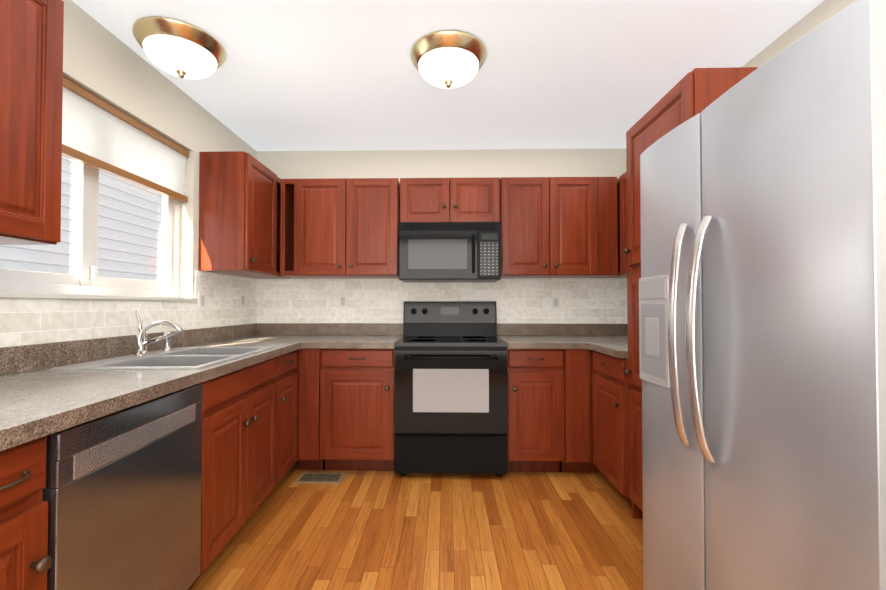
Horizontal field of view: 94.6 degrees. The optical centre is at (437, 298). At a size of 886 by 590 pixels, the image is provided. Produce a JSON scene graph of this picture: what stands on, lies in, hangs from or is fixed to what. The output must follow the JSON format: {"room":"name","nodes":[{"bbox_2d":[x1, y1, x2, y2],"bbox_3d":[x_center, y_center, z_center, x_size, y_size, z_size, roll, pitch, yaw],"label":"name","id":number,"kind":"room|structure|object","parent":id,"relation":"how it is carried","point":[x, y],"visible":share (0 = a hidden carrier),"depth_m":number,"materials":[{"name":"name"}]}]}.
{"room":"kitchen","nodes":[
{"label":"kitchen","id":0,"kind":"room"},
{"bbox_2d":[0,0,256,375],"bbox_3d":[-1.697,-0.058,0.903,0.200,2.490,5.150,0,-1,1],"label":"wall","id":1,"kind":"structure","parent":0,"point":[102,62],"depth_m":2.26,"materials":[{"name":"beige paint"}]},
{"bbox_2d":[0,0,63,244],"bbox_3d":[-1.434,-0.606,0.963,0.317,0.832,0.862,0,-1,1],"label":"upper cabinet","id":2,"kind":"object","parent":1,"relation":"attached to","point":[31,65],"visible":1,"depth_m":1.28,"materials":[{"name":"brown wood"}]},
{"bbox_2d":[0,157,196,300],"bbox_3d":[-1.635,-0.474,2.024,0.167,0.956,1.220,0,-1,1],"label":"window","id":3,"kind":"structure","parent":1,"relation":"in","point":[85,281],"depth_m":1.97,"materials":[{"name":"white plastic"}]},
{"bbox_2d":[62,76,188,202],"bbox_3d":[-1.623,-0.787,2.029,0.058,0.329,1.156,0,-1,1],"label":"window shade","id":4,"kind":"object","parent":3,"relation":"attached to","point":[100,134],"visible":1,"depth_m":2.06,"materials":[{"name":"white fabric"}]},
{"bbox_2d":[0,270,255,346],"bbox_3d":[-1.571,-0.007,1.895,0.008,0.378,3.140,0,-1,1],"label":"tile backsplash","id":5,"kind":"structure","parent":1,"relation":"attached to","point":[26,321],"depth_m":2.01,"materials":[{"name":"beige tile"}]},
{"bbox_2d":[199,291,205,308],"bbox_3d":[-1.547,0.010,2.693,0.006,0.116,0.072,0,-1,1],"label":"electrical outlet","id":6,"kind":"object","parent":5,"relation":"attached to","point":[202,300],"visible":1,"depth_m":2.69,"materials":[{"name":"white plastic"}]},
{"bbox_2d":[240,293,244,307],"bbox_3d":[-1.536,0.011,3.225,0.006,0.116,0.072,0,-1,1],"label":"electrical outlet","id":7,"kind":"object","parent":5,"relation":"attached to","point":[242,300],"visible":1,"depth_m":3.22,"materials":[{"name":"white plastic"}]},
{"bbox_2d":[199,151,289,278],"bbox_3d":[-1.373,-0.569,3.072,0.352,0.780,0.810,0,-1,1],"label":"upper cabinet","id":8,"kind":"object","parent":1,"relation":"attached to","point":[239,210],"visible":0.98,"depth_m":2.67,"materials":[{"name":"brown wood"}]},
{"bbox_2d":[189,459,642,589],"bbox_3d":[0.028,1.247,0.848,3.750,0.120,5.550,0,-1,1],"label":"floor","id":9,"kind":"structure","parent":0,"point":[371,530],"depth_m":2.07,"materials":[{"name":"brown wood"}]},
{"bbox_2d":[0,436,51,589],"bbox_3d":[-1.185,0.746,0.644,0.611,0.875,0.642,0,-1,1],"label":"base cabinet","id":10,"kind":"object","parent":9,"relation":"on","point":[25,561],"visible":0.94,"depth_m":0.90,"materials":[{"name":"brown wood"}]},
{"bbox_2d":[43,384,202,589],"bbox_3d":[-1.197,0.758,1.280,0.598,0.865,0.646,0,-1,1],"label":"dishwasher","id":11,"kind":"object","parent":9,"relation":"on","point":[122,493],"visible":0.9,"depth_m":1.21,"materials":[{"name":"silver metal"}]},
{"bbox_2d":[188,358,275,589],"bbox_3d":[-1.214,0.767,1.999,0.630,0.875,0.824,0,-1,1],"label":"base cabinet","id":12,"kind":"object","parent":9,"relation":"on","point":[238,470],"visible":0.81,"depth_m":1.89,"materials":[{"name":"brown wood"}]},
{"bbox_2d":[0,323,319,451],"bbox_3d":[-1.201,0.255,1.888,0.750,0.144,3.149,0,-1,1],"label":"countertop","id":13,"kind":"structure","parent":12,"relation":"on","point":[38,403],"depth_m":1.49,"materials":[{"name":"stone"}]},
{"bbox_2d":[134,311,183,355],"bbox_3d":[-1.379,0.168,2.006,0.251,0.221,0.073,0,-1,1],"label":"faucet","id":14,"kind":"object","parent":13,"relation":"on","point":[142,342],"visible":1,"depth_m":2.00,"materials":[{"name":"silver metal"}]},
{"bbox_2d":[51,347,273,369],"bbox_3d":[-1.241,0.374,2.011,0.606,0.194,0.825,0,-1,1],"label":"sink","id":15,"kind":"object","parent":13,"relation":"in","point":[188,357],"visible":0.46,"depth_m":2.00,"materials":[{"name":"silver metal"}]},
{"bbox_2d":[162,331,171,350],"bbox_3d":[-1.461,0.228,2.212,0.048,0.104,0.048,0,-1,1],"label":"faucet side spray","id":16,"kind":"object","parent":15,"relation":"on","point":[167,344],"visible":0.88,"depth_m":2.20,"materials":[{"name":"silver metal"}]},
{"bbox_2d":[273,350,297,484],"bbox_3d":[-1.222,0.777,2.617,0.627,0.875,0.454,0,-1,1],"label":"base cabinet","id":17,"kind":"object","parent":9,"relation":"on","point":[285,380],"visible":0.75,"depth_m":2.58,"materials":[{"name":"brown wood"}]},
{"bbox_2d":[297,349,322,469],"bbox_3d":[-1.165,0.785,3.135,0.710,0.875,0.620,0,-1,1],"label":"base cabinet","id":18,"kind":"object","parent":9,"relation":"on","point":[308,421],"visible":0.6,"depth_m":2.82,"materials":[{"name":"brown wood"}]},
{"bbox_2d":[320,323,402,348],"bbox_3d":[-0.588,0.274,3.126,0.603,0.144,0.649,0,-1,1],"label":"countertop","id":19,"kind":"structure","parent":18,"relation":"on","point":[332,335],"depth_m":3.42,"materials":[{"name":"stone"}]},
{"bbox_2d":[295,472,345,483],"bbox_3d":[-0.788,1.213,2.771,0.300,0.006,0.160,0,-1,1],"label":"floor vent","id":20,"kind":"object","parent":9,"relation":"in","point":[328,478],"visible":1,"depth_m":2.75,"materials":[{"name":"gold metal"}]},
{"bbox_2d":[320,349,394,470],"bbox_3d":[-0.548,0.784,3.105,0.522,0.875,0.655,0,-1,1],"label":"base cabinet","id":21,"kind":"object","parent":9,"relation":"on","point":[357,409],"visible":0.83,"depth_m":2.82,"materials":[{"name":"brown wood"}]},
{"bbox_2d":[394,301,506,476],"bbox_3d":[0.097,0.618,3.049,0.762,1.205,0.716,0,-1,1],"label":"range","id":22,"kind":"object","parent":9,"relation":"on","point":[450,386],"visible":1,"depth_m":2.75,"materials":[{"name":"black metal"}]},
{"bbox_2d":[506,348,564,471],"bbox_3d":[0.680,0.784,3.080,0.396,0.875,0.655,0,-1,1],"label":"base cabinet","id":23,"kind":"object","parent":9,"relation":"on","point":[535,414],"visible":0.83,"depth_m":2.79,"materials":[{"name":"brown wood"}]},
{"bbox_2d":[562,349,597,471],"bbox_3d":[1.288,0.784,3.085,0.816,0.875,0.620,0,-1,1],"label":"base cabinet","id":24,"kind":"object","parent":9,"relation":"on","point":[578,373],"visible":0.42,"depth_m":2.78,"materials":[{"name":"brown wood"}]},
{"bbox_2d":[497,324,627,357],"bbox_3d":[1.085,0.270,2.850,1.215,0.144,1.131,0,-1,1],"label":"countertop","id":25,"kind":"structure","parent":24,"relation":"on","point":[610,339],"depth_m":3.26,"materials":[{"name":"stone"}]},
{"bbox_2d":[592,351,631,506],"bbox_3d":[1.340,0.775,2.521,0.675,0.875,0.503,0,-1,1],"label":"base cabinet","id":26,"kind":"object","parent":9,"relation":"on","point":[611,385],"visible":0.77,"depth_m":2.44,"materials":[{"name":"brown wood"}]},
{"bbox_2d":[623,67,758,518],"bbox_3d":[1.343,0.127,1.972,0.655,2.155,0.610,0,-1,1],"label":"pantry cabinet","id":27,"kind":"object","parent":9,"relation":"on","point":[691,94],"visible":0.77,"depth_m":2.15,"materials":[{"name":"brown wood"}]},
{"bbox_2d":[639,0,885,589],"bbox_3d":[1.176,0.309,1.158,0.929,1.740,0.852,0,-1,1],"label":"fridge","id":28,"kind":"object","parent":9,"relation":"on","point":[762,323],"visible":1,"depth_m":0.95,"materials":[{"name":"silver metal"}]},
{"bbox_2d":[255,148,625,335],"bbox_3d":[0.083,-0.017,3.542,3.750,2.490,0.200,0,-1,1],"label":"wall","id":29,"kind":"structure","parent":0,"point":[500,163],"depth_m":3.46,"materials":[{"name":"beige paint"}]},
{"bbox_2d":[280,178,399,278],"bbox_3d":[-0.757,-0.553,3.284,0.915,0.755,0.362,0,-1,1],"label":"upper cabinet","id":30,"kind":"object","parent":29,"relation":"attached to","point":[339,228],"visible":0.94,"depth_m":3.14,"materials":[{"name":"brown wood"}]},
{"bbox_2d":[256,278,627,323],"bbox_3d":[0.085,0.017,3.437,3.238,0.378,0.008,0,-1,1],"label":"tile backsplash","id":31,"kind":"structure","parent":29,"relation":"attached to","point":[528,300],"depth_m":3.44,"materials":[{"name":"beige tile"}]},
{"bbox_2d":[339,295,346,307],"bbox_3d":[-0.795,0.022,3.447,0.072,0.116,0.006,0,-1,1],"label":"electrical outlet","id":32,"kind":"object","parent":31,"relation":"attached to","point":[342,301],"visible":1,"depth_m":3.44,"materials":[{"name":"white plastic"}]},
{"bbox_2d":[551,296,559,309],"bbox_3d":[0.987,0.031,3.410,0.072,0.116,0.006,0,-1,1],"label":"electrical outlet","id":33,"kind":"object","parent":31,"relation":"attached to","point":[555,302],"visible":1,"depth_m":3.41,"materials":[{"name":"white plastic"}]},
{"bbox_2d":[400,177,499,221],"bbox_3d":[0.098,-0.753,3.269,0.769,0.355,0.362,0,-1,1],"label":"upper cabinet","id":34,"kind":"object","parent":29,"relation":"attached to","point":[449,199],"visible":0.9,"depth_m":3.12,"materials":[{"name":"brown wood"}]},
{"bbox_2d":[399,222,500,281],"bbox_3d":[0.097,-0.358,3.214,0.760,0.434,0.444,0,-1,1],"label":"microwave","id":35,"kind":"object","parent":34,"relation":"attached to","point":[449,251],"visible":1,"depth_m":3.04,"materials":[{"name":"black"}]},
{"bbox_2d":[500,177,617,277],"bbox_3d":[0.933,-0.554,3.249,0.888,0.755,0.362,0,-1,1],"label":"upper cabinet","id":36,"kind":"object","parent":29,"relation":"attached to","point":[559,227],"visible":0.94,"depth_m":3.11,"materials":[{"name":"brown wood"}]},
{"bbox_2d":[72,0,823,150],"bbox_3d":[0.028,-1.363,0.888,3.750,0.120,5.550,0,-1,1],"label":"ceiling","id":37,"kind":"structure","parent":0,"point":[316,75],"depth_m":2.23,"materials":[{"name":"white paint"}]},
{"bbox_2d":[132,16,225,78],"bbox_3d":[-1.288,-1.198,2.058,0.400,0.172,0.400,0,-1,1],"label":"flush-mount light","id":38,"kind":"object","parent":37,"relation":"attached to","point":[179,48],"visible":1,"depth_m":1.96,"materials":[{"name":"white glass"}]},
{"bbox_2d":[411,30,486,88],"bbox_3d":[0.059,-1.197,2.151,0.400,0.172,0.400,0,-1,1],"label":"flush-mount light","id":39,"kind":"object","parent":37,"relation":"attached to","point":[447,59],"visible":1,"depth_m":2.04,"materials":[{"name":"white glass"}]},
{"bbox_2d":[742,0,856,66],"bbox_3d":[1.752,-0.059,0.833,0.200,2.490,5.150,0,-1,1],"label":"wall","id":40,"kind":"structure","parent":0,"point":[821,13],"depth_m":1.88,"materials":[{"name":"beige paint"}]},
{"bbox_2d":[606,172,629,277],"bbox_3d":[1.515,-0.560,2.853,0.352,0.755,1.131,0,-1,1],"label":"upper cabinet","id":41,"kind":"object","parent":40,"relation":"attached to","point":[623,269],"visible":0.21,"depth_m":3.04,"materials":[{"name":"brown wood"}]},
{"label":"outside","id":42,"kind":"structure","parent":0,"visible":0},
{"bbox_2d":[0,156,161,281],"bbox_3d":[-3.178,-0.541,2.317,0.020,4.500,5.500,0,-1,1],"label":"window glass","id":43,"kind":"object","parent":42,"point":[156,245],"depth_m":3.94,"materials":[{"name":"white"}]}
]}

